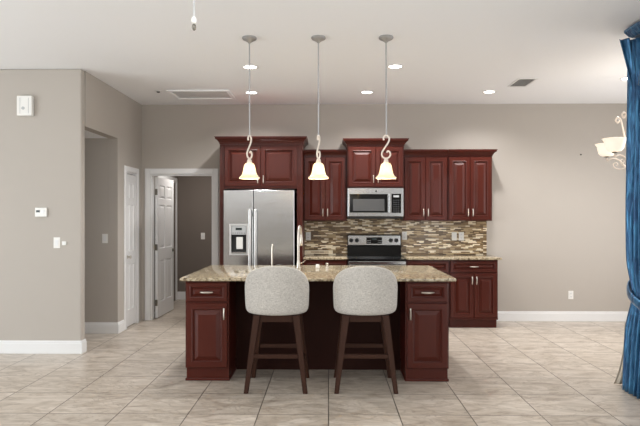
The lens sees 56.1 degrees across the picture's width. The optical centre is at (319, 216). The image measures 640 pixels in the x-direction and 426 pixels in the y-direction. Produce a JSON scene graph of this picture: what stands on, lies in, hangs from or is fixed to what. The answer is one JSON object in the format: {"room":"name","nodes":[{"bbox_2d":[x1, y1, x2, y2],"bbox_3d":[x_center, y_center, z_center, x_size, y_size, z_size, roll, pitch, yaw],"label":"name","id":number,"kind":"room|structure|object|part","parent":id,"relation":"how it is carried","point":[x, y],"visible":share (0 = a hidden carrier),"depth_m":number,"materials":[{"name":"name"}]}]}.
{"room":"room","nodes":[
{"label":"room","id":0,"kind":"room"},
{"bbox_2d":[0,69,84,340],"bbox_3d":[-4.652,-0.064,6.612,4.110,3.100,0.110,0,0,1],"label":"wall","id":1,"kind":"structure","parent":0,"point":[42,155],"depth_m":6.54,"materials":[{"name":"beige paint"}]},
{"bbox_2d":[17,96,33,115],"bbox_3d":[-3.196,-1.204,6.506,0.164,0.216,0.058,0,0,1],"label":"door chime","id":2,"kind":"object","parent":1,"relation":"attached to","point":[25,104],"visible":1,"depth_m":6.48,"materials":[{"name":"white plastic"}]},
{"bbox_2d":[35,208,46,216],"bbox_3d":[-3.030,-0.052,6.518,0.128,0.100,0.030,0,0,1],"label":"thermostat","id":3,"kind":"object","parent":1,"relation":"attached to","point":[39,212],"visible":1,"depth_m":6.51,"materials":[{"name":"white plastic"}]},
{"bbox_2d":[0,339,86,353],"bbox_3d":[-4.644,1.415,6.603,4.126,0.142,0.126,0,0,1],"label":"baseboard","id":4,"kind":"structure","parent":1,"relation":"attached to","point":[6,346],"depth_m":6.52,"materials":[{"name":"white paint"}]},
{"bbox_2d":[54,237,59,247],"bbox_3d":[-2.863,0.280,6.526,0.072,0.118,0.010,0,0,1],"label":"light switch","id":5,"kind":"object","parent":1,"relation":"attached to","point":[56,239],"visible":1,"depth_m":6.53,"materials":[{"name":"white plastic"}]},
{"bbox_2d":[85,130,105,137],"bbox_3d":[-4.705,-1.034,7.177,3.988,0.060,1.016,0,0,1],"label":"ceiling","id":6,"kind":"structure","parent":0,"point":[88,134],"depth_m":7.39,"materials":[{"name":"paint"}]},
{"bbox_2d":[85,138,107,321],"bbox_3d":[-4.696,-0.064,7.747,3.989,3.100,0.120,0,0,1],"label":"wall","id":7,"kind":"structure","parent":0,"point":[96,149],"depth_m":7.66,"materials":[{"name":"beige paint"}]},
{"bbox_2d":[85,319,124,333],"bbox_3d":[-4.627,1.415,7.786,4.126,0.142,0.231,0,0,1],"label":"baseboard","id":8,"kind":"structure","parent":7,"relation":"attached to","point":[90,327],"depth_m":7.65,"materials":[{"name":"white paint"}]},
{"bbox_2d":[102,234,107,242],"bbox_3d":[-2.744,0.274,7.654,0.072,0.118,0.010,0,0,1],"label":"light switch","id":9,"kind":"object","parent":7,"relation":"attached to","point":[104,236],"visible":1,"depth_m":7.65,"materials":[{"name":"white plastic"}]},
{"bbox_2d":[84,71,141,321],"bbox_3d":[-2.642,-0.064,7.641,0.120,3.100,1.995,0,0,1],"label":"wall","id":10,"kind":"structure","parent":0,"point":[111,114],"depth_m":7.66,"materials":[{"name":"beige paint"}]},
{"bbox_2d":[127,174,135,326],"bbox_3d":[-2.566,0.449,8.180,0.095,2.045,0.400,0,0,1],"label":"door","id":11,"kind":"structure","parent":10,"relation":"in","point":[131,179],"depth_m":8.21,"materials":[{"name":"white paint"}]},
{"bbox_2d":[124,165,138,329],"bbox_3d":[-2.565,0.404,8.180,0.018,2.165,0.585,0,0,1],"label":"trim","id":12,"kind":"structure","parent":10,"relation":"attached to","point":[126,168],"depth_m":8.06,"materials":[{"name":"white paint"}]},
{"bbox_2d":[154,176,176,311],"bbox_3d":[-2.652,0.186,9.790,0.120,2.600,2.058,0,0,1],"label":"door frame","id":13,"kind":"structure","parent":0,"point":[154,176],"depth_m":9.42,"materials":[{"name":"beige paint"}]},
{"bbox_2d":[157,176,176,299],"bbox_3d":[-2.577,0.395,10.168,0.018,2.182,1.224,0,0,1],"label":"trim","id":14,"kind":"structure","parent":13,"relation":"attached to","point":[165,177],"depth_m":10.70,"materials":[{"name":"white paint"}]},
{"bbox_2d":[177,176,211,291],"bbox_3d":[-1.871,0.186,10.868,1.650,2.600,0.120,0,0,1],"label":"wall","id":15,"kind":"structure","parent":0,"point":[194,193],"depth_m":10.81,"materials":[{"name":"beige paint"}]},
{"bbox_2d":[177,292,185,299],"bbox_3d":[-1.872,1.415,10.800,1.410,0.142,0.016,0,0,1],"label":"baseboard","id":16,"kind":"structure","parent":15,"relation":"attached to","point":[180,295],"depth_m":10.80,"materials":[{"name":"white paint"}]},
{"bbox_2d":[0,0,639,104],"bbox_3d":[-0.861,-1.664,2.772,12.200,0.100,11.920,0,0,1],"label":"ceiling","id":17,"kind":"structure","parent":0,"point":[449,51],"depth_m":5.75,"materials":[{"name":"paint"}]},
{"bbox_2d":[191,0,196,30],"bbox_3d":[-0.526,-1.197,2.508,0.022,0.834,0.022,0,0,1],"label":"pull chain","id":18,"kind":"object","parent":17,"relation":"hanging from","point":[193,19],"visible":1,"depth_m":2.50,"materials":[{"name":"grey plastic"}]},
{"bbox_3d":[-0.526,-1.224,2.508,0.006,0.779,0.006,0,0,10],"label":"chain","id":19,"kind":"part","parent":18,"relation":"part of","materials":[{"name":"grey plastic"}]},
{"bbox_2d":[166,90,235,98],"bbox_3d":[-1.549,-1.605,7.873,0.800,0.018,0.540,0,0,1],"label":"attic hatch","id":20,"kind":"object","parent":17,"relation":"attached to","point":[178,94],"visible":1,"depth_m":7.88,"materials":[{"name":"paint"}]},
{"bbox_3d":[-1.549,-1.611,7.873,0.702,0.005,0.442,0,0,1],"label":"panel","id":21,"kind":"part","parent":20,"relation":"part of","materials":[{"name":"paint"}]},
{"bbox_2d":[239,35,259,178],"bbox_3d":[-0.634,-0.979,5.389,0.186,1.270,0.186,0,0,27],"label":"pendant lamp","id":22,"kind":"object","parent":17,"relation":"hanging from","point":[249,171],"visible":1,"depth_m":5.36,"materials":[{"name":"white glass"}]},
{"bbox_3d":[-0.634,-0.415,5.389,0.186,0.142,0.186,0,0,27],"label":"lamp shade","id":23,"kind":"part","parent":22,"relation":"part of","materials":[{"name":"white glass"}]},
{"bbox_3d":[-0.633,-0.628,5.390,0.015,0.221,0.092,0,0,27],"label":"scroll arm","id":24,"kind":"part","parent":22,"relation":"part of","materials":[{"name":"paint"}]},
{"bbox_3d":[-0.633,-1.149,5.391,0.012,0.841,0.016,0,0,27],"label":"rod","id":25,"kind":"part","parent":22,"relation":"part of","materials":[{"name":"silver metal"}]},
{"bbox_2d":[242,65,258,68],"bbox_3d":[-0.748,-1.610,6.441,0.180,0.008,0.180,0,0,1],"label":"recessed light","id":26,"kind":"object","parent":17,"relation":"in","point":[243,66],"visible":0.93,"depth_m":6.45,"materials":[{"name":"white paint"}]},
{"bbox_2d":[245,91,257,93],"bbox_3d":[-0.886,-1.610,7.763,0.180,0.008,0.180,0,0,1],"label":"recessed light","id":27,"kind":"object","parent":17,"relation":"in","point":[246,92],"visible":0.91,"depth_m":7.75,"materials":[{"name":"white paint"}]},
{"bbox_2d":[308,35,328,178],"bbox_3d":[-0.014,-0.979,5.381,0.186,1.270,0.186,0,0,19],"label":"pendant lamp","id":28,"kind":"object","parent":17,"relation":"hanging from","point":[318,171],"visible":1,"depth_m":5.35,"materials":[{"name":"white glass"}]},
{"bbox_3d":[-0.014,-0.415,5.381,0.186,0.142,0.186,0,0,19],"label":"lamp shade","id":29,"kind":"part","parent":28,"relation":"part of","materials":[{"name":"white glass"}]},
{"bbox_3d":[-0.014,-0.628,5.381,0.015,0.221,0.092,0,0,19],"label":"scroll arm","id":30,"kind":"part","parent":28,"relation":"part of","materials":[{"name":"paint"}]},
{"bbox_3d":[-0.013,-1.149,5.383,0.012,0.841,0.016,0,0,19],"label":"rod","id":31,"kind":"part","parent":28,"relation":"part of","materials":[{"name":"silver metal"}]},
{"bbox_2d":[360,91,373,93],"bbox_3d":[0.607,-1.610,7.742,0.180,0.008,0.180,0,0,1],"label":"recessed light","id":32,"kind":"object","parent":17,"relation":"in","point":[362,92],"visible":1,"depth_m":7.75,"materials":[{"name":"white paint"}]},
{"bbox_2d":[376,35,395,178],"bbox_3d":[0.591,-0.979,5.372,0.186,1.270,0.186,0,0,1],"label":"pendant lamp","id":33,"kind":"object","parent":17,"relation":"hanging from","point":[385,172],"visible":1,"depth_m":5.35,"materials":[{"name":"white glass"}]},
{"bbox_3d":[0.591,-0.415,5.372,0.186,0.142,0.186,0,0,1],"label":"lamp shade","id":34,"kind":"part","parent":33,"relation":"part of","materials":[{"name":"white glass"}]},
{"bbox_3d":[0.592,-0.628,5.372,0.092,0.221,0.015,0,0,1],"label":"scroll arm","id":35,"kind":"part","parent":33,"relation":"part of","materials":[{"name":"paint"}]},
{"bbox_3d":[0.593,-1.149,5.372,0.016,0.841,0.012,0,0,1],"label":"rod","id":36,"kind":"part","parent":33,"relation":"part of","materials":[{"name":"silver metal"}]},
{"bbox_2d":[387,64,403,68],"bbox_3d":[0.805,-1.610,6.419,0.180,0.008,0.180,0,0,1],"label":"recessed light","id":37,"kind":"object","parent":17,"relation":"in","point":[392,66],"visible":0.99,"depth_m":6.41,"materials":[{"name":"white paint"}]},
{"bbox_2d":[482,90,495,93],"bbox_3d":[2.177,-1.610,7.720,0.180,0.008,0.180,0,0,1],"label":"recessed light","id":38,"kind":"object","parent":17,"relation":"in","point":[486,91],"visible":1,"depth_m":7.69,"materials":[{"name":"white paint"}]},
{"bbox_2d":[508,78,537,86],"bbox_3d":[2.427,-1.607,7.191,0.230,0.012,0.430,0,0,1],"label":"ceiling vent","id":39,"kind":"object","parent":17,"relation":"in","point":[520,82],"visible":1,"depth_m":7.19,"materials":[{"name":"grey metal"}]},
{"bbox_2d":[595,112,626,169],"bbox_3d":[3.393,-1.051,6.218,1.014,1.124,0.984,0,0,1],"label":"chandelier","id":40,"kind":"object","parent":17,"relation":"hanging from","point":[611,146],"visible":0.85,"depth_m":6.14,"materials":[{"name":"glass"}]},
{"bbox_3d":[3.144,-0.734,6.575,0.244,0.134,0.244,0,0,1],"label":"lamp shade","id":41,"kind":"part","parent":40,"relation":"part of","materials":[{"name":"beige glass"}]},
{"bbox_3d":[3.006,-0.734,6.120,0.244,0.134,0.244,0,0,1],"label":"lamp shade","id":42,"kind":"part","parent":40,"relation":"part of","materials":[{"name":"beige glass"}]},
{"bbox_3d":[3.256,-0.571,6.428,0.016,0.160,0.389,0,0,-37],"label":"arm","id":43,"kind":"part","parent":40,"relation":"part of","materials":[{"name":"paint"}]},
{"bbox_3d":[3.181,-0.571,6.180,0.389,0.160,0.016,0,0,-19],"label":"arm","id":44,"kind":"part","parent":40,"relation":"part of","materials":[{"name":"paint"}]},
{"bbox_2d":[614,21,639,398],"bbox_3d":[2.720,-0.060,4.705,0.364,3.069,1.287,0,0,1],"label":"curtain","id":45,"kind":"object","parent":17,"relation":"hanging from","point":[628,375],"visible":1,"depth_m":5.05,"materials":[{"name":"blue fabric"}]},
{"bbox_2d":[622,37,639,398],"bbox_3d":[2.683,-0.010,4.987,0.225,2.968,0.725,0,0,1],"label":"drape","id":46,"kind":"object","parent":45,"relation":"hanging from","point":[630,48],"depth_m":5.05,"materials":[{"name":"blue fabric"}]},
{"bbox_3d":[2.746,-1.556,4.597,0.308,0.075,1.070,0,0,1],"label":"cornice","id":47,"kind":"part","parent":45,"relation":"part of","materials":[{"name":"blue fabric"}]},
{"bbox_2d":[0,300,639,425],"bbox_3d":[-0.845,1.536,3.912,12.200,0.100,14.200,0,0,1],"label":"floor","id":48,"kind":"structure","parent":0,"point":[513,373],"depth_m":5.20,"materials":[{"name":"tile"}]},
{"bbox_2d":[185,281,235,380],"bbox_3d":[-1.019,1.032,5.610,0.404,0.909,0.469,0,0,1],"label":"base cabinet","id":49,"kind":"object","parent":48,"relation":"on","point":[210,305],"visible":0.95,"depth_m":5.42,"materials":[{"name":"brown wood"}]},
{"bbox_3d":[-1.021,0.678,5.425,0.368,0.167,0.024,0,0,1],"label":"drawer","id":50,"kind":"part","parent":49,"relation":"part of","materials":[{"name":"brown wood"}]},
{"bbox_3d":[-1.021,1.069,5.425,0.368,0.582,0.024,0,0,1],"label":"door","id":51,"kind":"part","parent":49,"relation":"part of","materials":[{"name":"brown wood"}]},
{"bbox_2d":[224,190,296,264],"bbox_3d":[-0.794,0.561,8.171,0.925,1.826,0.802,0,0,1],"label":"refrigerator","id":52,"kind":"object","parent":48,"relation":"on","point":[254,220],"visible":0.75,"depth_m":7.83,"materials":[{"name":"silver metal"}]},
{"bbox_3d":[-1.069,0.524,7.876,0.384,1.753,0.080,0,0,1],"label":"door","id":53,"kind":"part","parent":52,"relation":"part of","materials":[{"name":"metal"}]},
{"bbox_3d":[-1.060,0.293,7.834,0.246,0.409,0.012,0,0,1],"label":"dispenser frame","id":54,"kind":"part","parent":52,"relation":"part of","materials":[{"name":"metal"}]},
{"bbox_3d":[-1.060,0.174,7.858,0.190,0.114,0.056,0,0,1],"label":"dispenser panel","id":55,"kind":"part","parent":52,"relation":"part of","materials":[{"name":"grey plastic"}]},
{"bbox_3d":[-0.911,0.481,7.802,0.034,1.170,0.062,0,0,1],"label":"handle","id":56,"kind":"part","parent":52,"relation":"part of","materials":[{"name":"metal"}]},
{"bbox_3d":[-0.839,0.481,7.801,0.034,1.170,0.062,0,0,1],"label":"handle","id":57,"kind":"part","parent":52,"relation":"part of","materials":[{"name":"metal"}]},
{"bbox_3d":[-0.603,0.524,7.869,0.534,1.753,0.080,0,0,1],"label":"door","id":58,"kind":"part","parent":52,"relation":"part of","materials":[{"name":"metal"}]},
{"bbox_2d":[214,136,308,264],"bbox_3d":[-0.778,0.211,8.254,1.222,2.549,0.709,0,0,1],"label":"tall cabinet","id":59,"kind":"object","parent":48,"relation":"on","point":[278,161],"visible":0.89,"depth_m":7.95,"materials":[{"name":"brown wood"}]},
{"bbox_3d":[-1.296,0.260,8.294,0.062,2.452,0.645,0,0,1],"label":"panel","id":60,"kind":"part","parent":59,"relation":"part of","materials":[{"name":"brown wood"}]},
{"bbox_3d":[-1.026,-0.674,7.955,0.478,0.530,0.024,0,0,1],"label":"door","id":61,"kind":"part","parent":59,"relation":"part of","materials":[{"name":"brown wood"}]},
{"bbox_3d":[-0.778,-1.015,8.254,1.222,0.097,0.709,0,0,1],"label":"crown molding","id":62,"kind":"part","parent":59,"relation":"part of","materials":[{"name":"brown wood"}]},
{"bbox_3d":[-0.542,-0.674,7.948,0.478,0.530,0.024,0,0,1],"label":"door","id":63,"kind":"part","parent":59,"relation":"part of","materials":[{"name":"brown wood"}]},
{"bbox_3d":[-0.265,0.260,8.279,0.072,2.452,0.645,0,0,1],"label":"panel","id":64,"kind":"part","parent":59,"relation":"part of","materials":[{"name":"brown wood"}]},
{"bbox_2d":[244,266,308,393],"bbox_3d":[-0.370,0.949,5.293,0.556,1.074,0.563,0,0,1],"label":"bar stool","id":65,"kind":"object","parent":48,"relation":"on","point":[272,293],"visible":1,"depth_m":5.07,"materials":[{"name":"grey fabric"}]},
{"bbox_3d":[-0.571,1.163,5.103,0.078,0.645,0.180,0,0,37],"label":"leg","id":66,"kind":"part","parent":65,"relation":"part of","materials":[{"name":"brown wood"}]},
{"bbox_3d":[-0.565,1.163,5.514,0.078,0.645,0.180,0,0,-36],"label":"leg","id":67,"kind":"part","parent":65,"relation":"part of","materials":[{"name":"brown wood"}]},
{"bbox_3d":[-0.373,0.623,5.106,0.556,0.422,0.189,0,0,1],"label":"backrest","id":68,"kind":"part","parent":65,"relation":"part of","materials":[{"name":"grey fabric"}]},
{"bbox_3d":[-0.175,1.163,5.097,0.078,0.645,0.180,0,0,-36],"label":"leg","id":69,"kind":"part","parent":65,"relation":"part of","materials":[{"name":"brown wood"}]},
{"bbox_3d":[-0.169,1.163,5.509,0.078,0.645,0.180,0,0,37],"label":"leg","id":70,"kind":"part","parent":65,"relation":"part of","materials":[{"name":"brown wood"}]},
{"bbox_2d":[235,281,400,369],"bbox_3d":[-0.017,1.032,6.291,2.379,0.908,0.900,0,0,1],"label":"kitchen island","id":71,"kind":"object","parent":48,"relation":"on","point":[321,322],"visible":0.15,"depth_m":5.84,"materials":[{"name":"brown wood"}]},
{"bbox_2d":[180,265,455,281],"bbox_3d":[-0.012,0.562,6.081,2.476,0.030,1.440,0,0,1],"label":"island countertop","id":72,"kind":"structure","parent":71,"relation":"on","point":[403,273],"depth_m":5.91,"materials":[{"name":"beige stone"}]},
{"bbox_2d":[271,244,272,265],"bbox_3d":[-0.516,0.417,6.496,0.036,0.258,0.092,0,0,1],"label":"water tap","id":73,"kind":"object","parent":72,"relation":"on","point":[271,244],"visible":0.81,"depth_m":6.46,"materials":[{"name":"silver metal"}]},
{"bbox_2d":[296,225,305,267],"bbox_3d":[-0.205,0.318,6.501,0.106,0.458,0.212,0,0,1],"label":"faucet","id":74,"kind":"object","parent":72,"relation":"on","point":[299,230],"visible":1,"depth_m":6.42,"materials":[{"name":"silver metal"}]},
{"bbox_3d":[-0.220,0.279,6.506,0.028,0.381,0.197,0,0,8],"label":"spout","id":75,"kind":"part","parent":74,"relation":"part of","materials":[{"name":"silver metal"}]},
{"bbox_2d":[303,260,346,264],"bbox_3d":[0.071,1.029,8.293,0.592,0.914,0.605,0,0,1],"label":"base cabinet","id":76,"kind":"object","parent":48,"relation":"on","point":[307,262],"visible":0.03,"depth_m":8.03,"materials":[{"name":"brown wood"}]},
{"bbox_3d":[-0.075,0.663,8.041,0.279,0.147,0.024,0,0,1],"label":"drawer","id":77,"kind":"part","parent":76,"relation":"part of","materials":[{"name":"brown wood"}]},
{"bbox_2d":[303,255,346,259],"bbox_3d":[0.072,0.556,8.291,0.595,0.032,0.593,0,0,1],"label":"countertop","id":78,"kind":"structure","parent":76,"relation":"on","point":[306,257],"depth_m":8.00,"materials":[{"name":"beige stone"}]},
{"bbox_3d":[0.210,0.663,8.037,0.279,0.147,0.024,0,0,1],"label":"drawer","id":79,"kind":"part","parent":76,"relation":"part of","materials":[{"name":"brown wood"}]},
{"bbox_2d":[333,266,397,393],"bbox_3d":[0.393,0.949,5.295,0.556,1.074,0.563,0,0,1],"label":"bar stool","id":80,"kind":"object","parent":48,"relation":"on","point":[360,293],"visible":1,"depth_m":5.07,"materials":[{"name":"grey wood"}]},
{"bbox_3d":[0.198,1.163,5.516,0.078,0.645,0.180,0,0,-36],"label":"leg","id":81,"kind":"part","parent":80,"relation":"part of","materials":[{"name":"brown wood"}]},
{"bbox_3d":[0.192,1.163,5.104,0.078,0.645,0.180,0,0,37],"label":"leg","id":82,"kind":"part","parent":80,"relation":"part of","materials":[{"name":"brown wood"}]},
{"bbox_3d":[0.390,0.623,5.108,0.556,0.422,0.189,0,0,1],"label":"backrest","id":83,"kind":"part","parent":80,"relation":"part of","materials":[{"name":"grey fabric"}]},
{"bbox_3d":[0.594,1.163,5.510,0.078,0.645,0.180,0,0,37],"label":"leg","id":84,"kind":"part","parent":80,"relation":"part of","materials":[{"name":"brown wood"}]},
{"bbox_3d":[0.589,1.163,5.098,0.078,0.645,0.180,0,0,-36],"label":"leg","id":85,"kind":"part","parent":80,"relation":"part of","materials":[{"name":"brown wood"}]},
{"bbox_2d":[347,234,405,264],"bbox_3d":[0.762,0.856,8.215,0.766,1.220,0.680,0,0,1],"label":"range","id":86,"kind":"object","parent":48,"relation":"on","point":[362,249],"visible":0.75,"depth_m":8.47,"materials":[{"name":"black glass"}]},
{"bbox_3d":[0.766,0.329,8.469,0.734,0.130,0.008,0,0,1],"label":"control panel","id":87,"kind":"part","parent":86,"relation":"part of","materials":[{"name":"metal"}]},
{"bbox_2d":[347,256,405,260],"bbox_3d":[0.763,0.571,8.244,0.766,0.032,0.592,0,0,1],"label":"cooktop","id":88,"kind":"object","parent":86,"relation":"in","point":[349,258],"depth_m":8.04,"materials":[{"name":"black glass"}]},
{"bbox_3d":[0.759,0.609,7.962,0.758,0.044,0.034,0,0,1],"label":"trim","id":89,"kind":"part","parent":86,"relation":"part of","materials":[{"name":"metal"}]},
{"bbox_2d":[400,282,448,381],"bbox_3d":[0.968,1.032,5.582,0.397,0.909,0.469,0,0,1],"label":"base cabinet","id":90,"kind":"object","parent":48,"relation":"on","point":[424,306],"visible":0.98,"depth_m":5.39,"materials":[{"name":"brown wood"}]},
{"bbox_3d":[0.965,0.678,5.396,0.361,0.167,0.024,0,0,1],"label":"drawer","id":91,"kind":"part","parent":90,"relation":"part of","materials":[{"name":"brown wood"}]},
{"bbox_3d":[0.965,1.069,5.396,0.361,0.582,0.024,0,0,1],"label":"door","id":92,"kind":"part","parent":90,"relation":"part of","materials":[{"name":"brown wood"}]},
{"bbox_2d":[406,260,449,319],"bbox_3d":[1.446,1.029,8.274,0.578,0.914,0.605,0,0,1],"label":"base cabinet","id":93,"kind":"object","parent":48,"relation":"on","point":[441,265],"visible":0.11,"depth_m":8.01,"materials":[{"name":"brown wood"}]},
{"bbox_3d":[1.443,0.663,8.020,0.550,0.147,0.024,0,0,1],"label":"drawer","id":94,"kind":"part","parent":93,"relation":"part of","materials":[{"name":"brown wood"}]},
{"bbox_2d":[401,255,501,259],"bbox_3d":[1.789,0.556,8.267,1.268,0.032,0.593,0,0,1],"label":"countertop","id":95,"kind":"structure","parent":93,"relation":"on","point":[407,257],"depth_m":8.00,"materials":[{"name":"beige stone"}]},
{"bbox_2d":[449,260,497,327],"bbox_3d":[2.058,1.029,8.265,0.642,0.914,0.605,0,0,1],"label":"base cabinet","id":96,"kind":"object","parent":48,"relation":"on","point":[473,298],"visible":0.97,"depth_m":8.01,"materials":[{"name":"brown wood"}]},
{"bbox_3d":[1.900,1.049,8.013,0.304,0.592,0.024,0,0,1],"label":"door","id":97,"kind":"part","parent":96,"relation":"part of","materials":[{"name":"brown wood"}]},
{"bbox_3d":[2.055,0.663,8.011,0.614,0.147,0.024,0,0,1],"label":"drawer","id":98,"kind":"part","parent":96,"relation":"part of","materials":[{"name":"brown wood"}]},
{"bbox_3d":[2.055,1.360,8.015,0.642,0.022,0.016,0,0,1],"label":"rail","id":99,"kind":"part","parent":96,"relation":"part of","materials":[{"name":"brown wood"}]},
{"bbox_3d":[2.210,1.049,8.009,0.304,0.592,0.024,0,0,1],"label":"door","id":100,"kind":"part","parent":96,"relation":"part of","materials":[{"name":"brown wood"}]},
{"bbox_2d":[142,104,630,319],"bbox_3d":[1.218,-0.064,8.644,7.810,3.100,0.120,0,0,1],"label":"wall","id":101,"kind":"structure","parent":0,"point":[556,227],"depth_m":8.56,"materials":[{"name":"beige paint"}]},
{"bbox_2d":[155,177,174,317],"bbox_3d":[-2.378,0.444,9.188,0.136,2.060,0.863,0,0,2],"label":"door","id":102,"kind":"structure","parent":101,"relation":"in","point":[164,188],"depth_m":9.12,"materials":[{"name":"white paint"}]},
{"bbox_2d":[145,169,218,319],"bbox_3d":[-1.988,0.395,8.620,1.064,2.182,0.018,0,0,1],"label":"trim","id":103,"kind":"structure","parent":101,"relation":"attached to","point":[148,172],"depth_m":8.62,"materials":[{"name":"white paint"}]},
{"bbox_2d":[304,149,346,220],"bbox_3d":[0.075,-0.436,8.404,0.594,0.978,0.386,0,0,1],"label":"upper cabinet","id":104,"kind":"object","parent":101,"relation":"attached to","point":[324,199],"visible":0.98,"depth_m":8.25,"materials":[{"name":"brown wood"}]},
{"bbox_3d":[-0.069,-0.389,8.261,0.280,0.855,0.024,0,0,1],"label":"door","id":105,"kind":"part","parent":104,"relation":"part of","materials":[{"name":"brown wood"}]},
{"bbox_3d":[0.075,-0.878,8.404,0.594,0.092,0.386,0,0,1],"label":"crown molding","id":106,"kind":"part","parent":104,"relation":"part of","materials":[{"name":"brown wood"}]},
{"bbox_3d":[0.215,-0.389,8.257,0.280,0.855,0.024,0,0,1],"label":"door","id":107,"kind":"part","parent":104,"relation":"part of","materials":[{"name":"brown wood"}]},
{"bbox_2d":[342,138,408,187],"bbox_3d":[0.759,-0.731,8.343,0.894,0.664,0.489,0,0,1],"label":"upper cabinet","id":108,"kind":"object","parent":101,"relation":"attached to","point":[364,159],"visible":0.78,"depth_m":8.14,"materials":[{"name":"brown wood"}]},
{"bbox_3d":[0.571,-0.681,8.152,0.367,0.537,0.024,0,0,1],"label":"door","id":109,"kind":"part","parent":108,"relation":"part of","materials":[{"name":"brown wood"}]},
{"bbox_2d":[347,188,403,218],"bbox_3d":[0.758,-0.184,8.337,0.756,0.419,0.486,0,0,1],"label":"microwave","id":110,"kind":"object","parent":108,"relation":"attached to","point":[362,203],"visible":1,"depth_m":8.14,"materials":[{"name":"metal"}]},
{"bbox_3d":[0.943,-0.186,8.114,0.030,0.268,0.046,0,0,1],"label":"handle","id":111,"kind":"part","parent":110,"relation":"part of","materials":[{"name":"metal"}]},
{"bbox_3d":[1.034,-0.185,8.134,0.130,0.258,0.004,0,0,1],"label":"control panel","id":112,"kind":"part","parent":110,"relation":"part of","materials":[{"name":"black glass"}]},
{"bbox_3d":[0.759,-1.015,8.343,0.894,0.097,0.489,0,0,1],"label":"crown molding","id":113,"kind":"part","parent":108,"relation":"part of","materials":[{"name":"brown wood"}]},
{"bbox_3d":[0.942,-0.681,8.147,0.367,0.537,0.024,0,0,1],"label":"door","id":114,"kind":"part","parent":108,"relation":"part of","materials":[{"name":"brown wood"}]},
{"bbox_2d":[305,217,486,254],"bbox_3d":[1.078,0.070,8.580,2.598,0.936,0.009,0,0,1],"label":"backsplash","id":115,"kind":"structure","parent":101,"relation":"attached to","point":[327,237],"depth_m":8.57,"materials":[{"name":"tile"}]},
{"bbox_2d":[306,232,310,239],"bbox_3d":[-0.168,0.274,8.588,0.072,0.118,0.010,0,0,1],"label":"wall outlet","id":116,"kind":"object","parent":115,"relation":"attached to","point":[308,234],"visible":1,"depth_m":8.59,"materials":[{"name":"white plastic"}]},
{"bbox_2d":[402,232,406,239],"bbox_3d":[1.206,0.267,8.568,0.072,0.118,0.010,0,0,1],"label":"wall outlet","id":117,"kind":"object","parent":115,"relation":"attached to","point":[404,234],"visible":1,"depth_m":8.57,"materials":[{"name":"white plastic"}]},
{"bbox_2d":[452,232,456,239],"bbox_3d":[1.915,0.275,8.559,0.072,0.118,0.010,0,0,1],"label":"light switch","id":118,"kind":"object","parent":115,"relation":"attached to","point":[454,234],"visible":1,"depth_m":8.56,"materials":[{"name":"white plastic"}]},
{"bbox_2d":[459,232,463,239],"bbox_3d":[2.016,0.275,8.557,0.072,0.118,0.010,0,0,1],"label":"wall outlet","id":119,"kind":"object","parent":115,"relation":"attached to","point":[461,234],"visible":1,"depth_m":8.56,"materials":[{"name":"white plastic"}]},
{"bbox_2d":[400,149,447,220],"bbox_3d":[1.451,-0.436,8.384,0.606,0.978,0.386,0,0,1],"label":"upper cabinet","id":120,"kind":"object","parent":101,"relation":"attached to","point":[425,170],"visible":0.96,"depth_m":8.23,"materials":[{"name":"brown wood"}]},
{"bbox_3d":[1.304,-0.389,8.242,0.286,0.855,0.024,0,0,1],"label":"door","id":121,"kind":"part","parent":120,"relation":"part of","materials":[{"name":"brown wood"}]},
{"bbox_3d":[1.451,-0.878,8.384,0.606,0.092,0.386,0,0,1],"label":"crown molding","id":122,"kind":"part","parent":120,"relation":"part of","materials":[{"name":"brown wood"}]},
{"bbox_3d":[1.594,-0.389,8.238,0.286,0.855,0.024,0,0,1],"label":"door","id":123,"kind":"part","parent":120,"relation":"part of","materials":[{"name":"brown wood"}]},
{"bbox_2d":[447,149,497,220],"bbox_3d":[2.091,-0.436,8.375,0.666,0.978,0.386,0,0,1],"label":"upper cabinet","id":124,"kind":"object","parent":101,"relation":"attached to","point":[469,171],"visible":0.96,"depth_m":8.22,"materials":[{"name":"brown wood"}]},
{"bbox_3d":[1.914,-0.389,8.233,0.286,0.855,0.024,0,0,1],"label":"door","id":125,"kind":"part","parent":124,"relation":"part of","materials":[{"name":"brown wood"}]},
{"bbox_3d":[2.091,-0.878,8.375,0.666,0.092,0.386,0,0,1],"label":"crown molding","id":126,"kind":"part","parent":124,"relation":"part of","materials":[{"name":"brown wood"}]},
{"bbox_3d":[2.204,-0.389,8.229,0.286,0.855,0.024,0,0,1],"label":"door","id":127,"kind":"part","parent":124,"relation":"part of","materials":[{"name":"brown wood"}]},
{"bbox_2d":[497,311,627,321],"bbox_3d":[3.766,1.415,8.540,2.710,0.142,0.016,0,0,1],"label":"baseboard","id":128,"kind":"structure","parent":101,"relation":"attached to","point":[594,316],"depth_m":8.54,"materials":[{"name":"white paint"}]},
{"bbox_2d":[568,291,572,298],"bbox_3d":[3.573,1.111,8.545,0.072,0.118,0.010,0,0,1],"label":"wall outlet","id":129,"kind":"object","parent":101,"relation":"attached to","point":[570,293],"visible":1,"depth_m":8.54,"materials":[{"name":"white plastic"}]}
]}

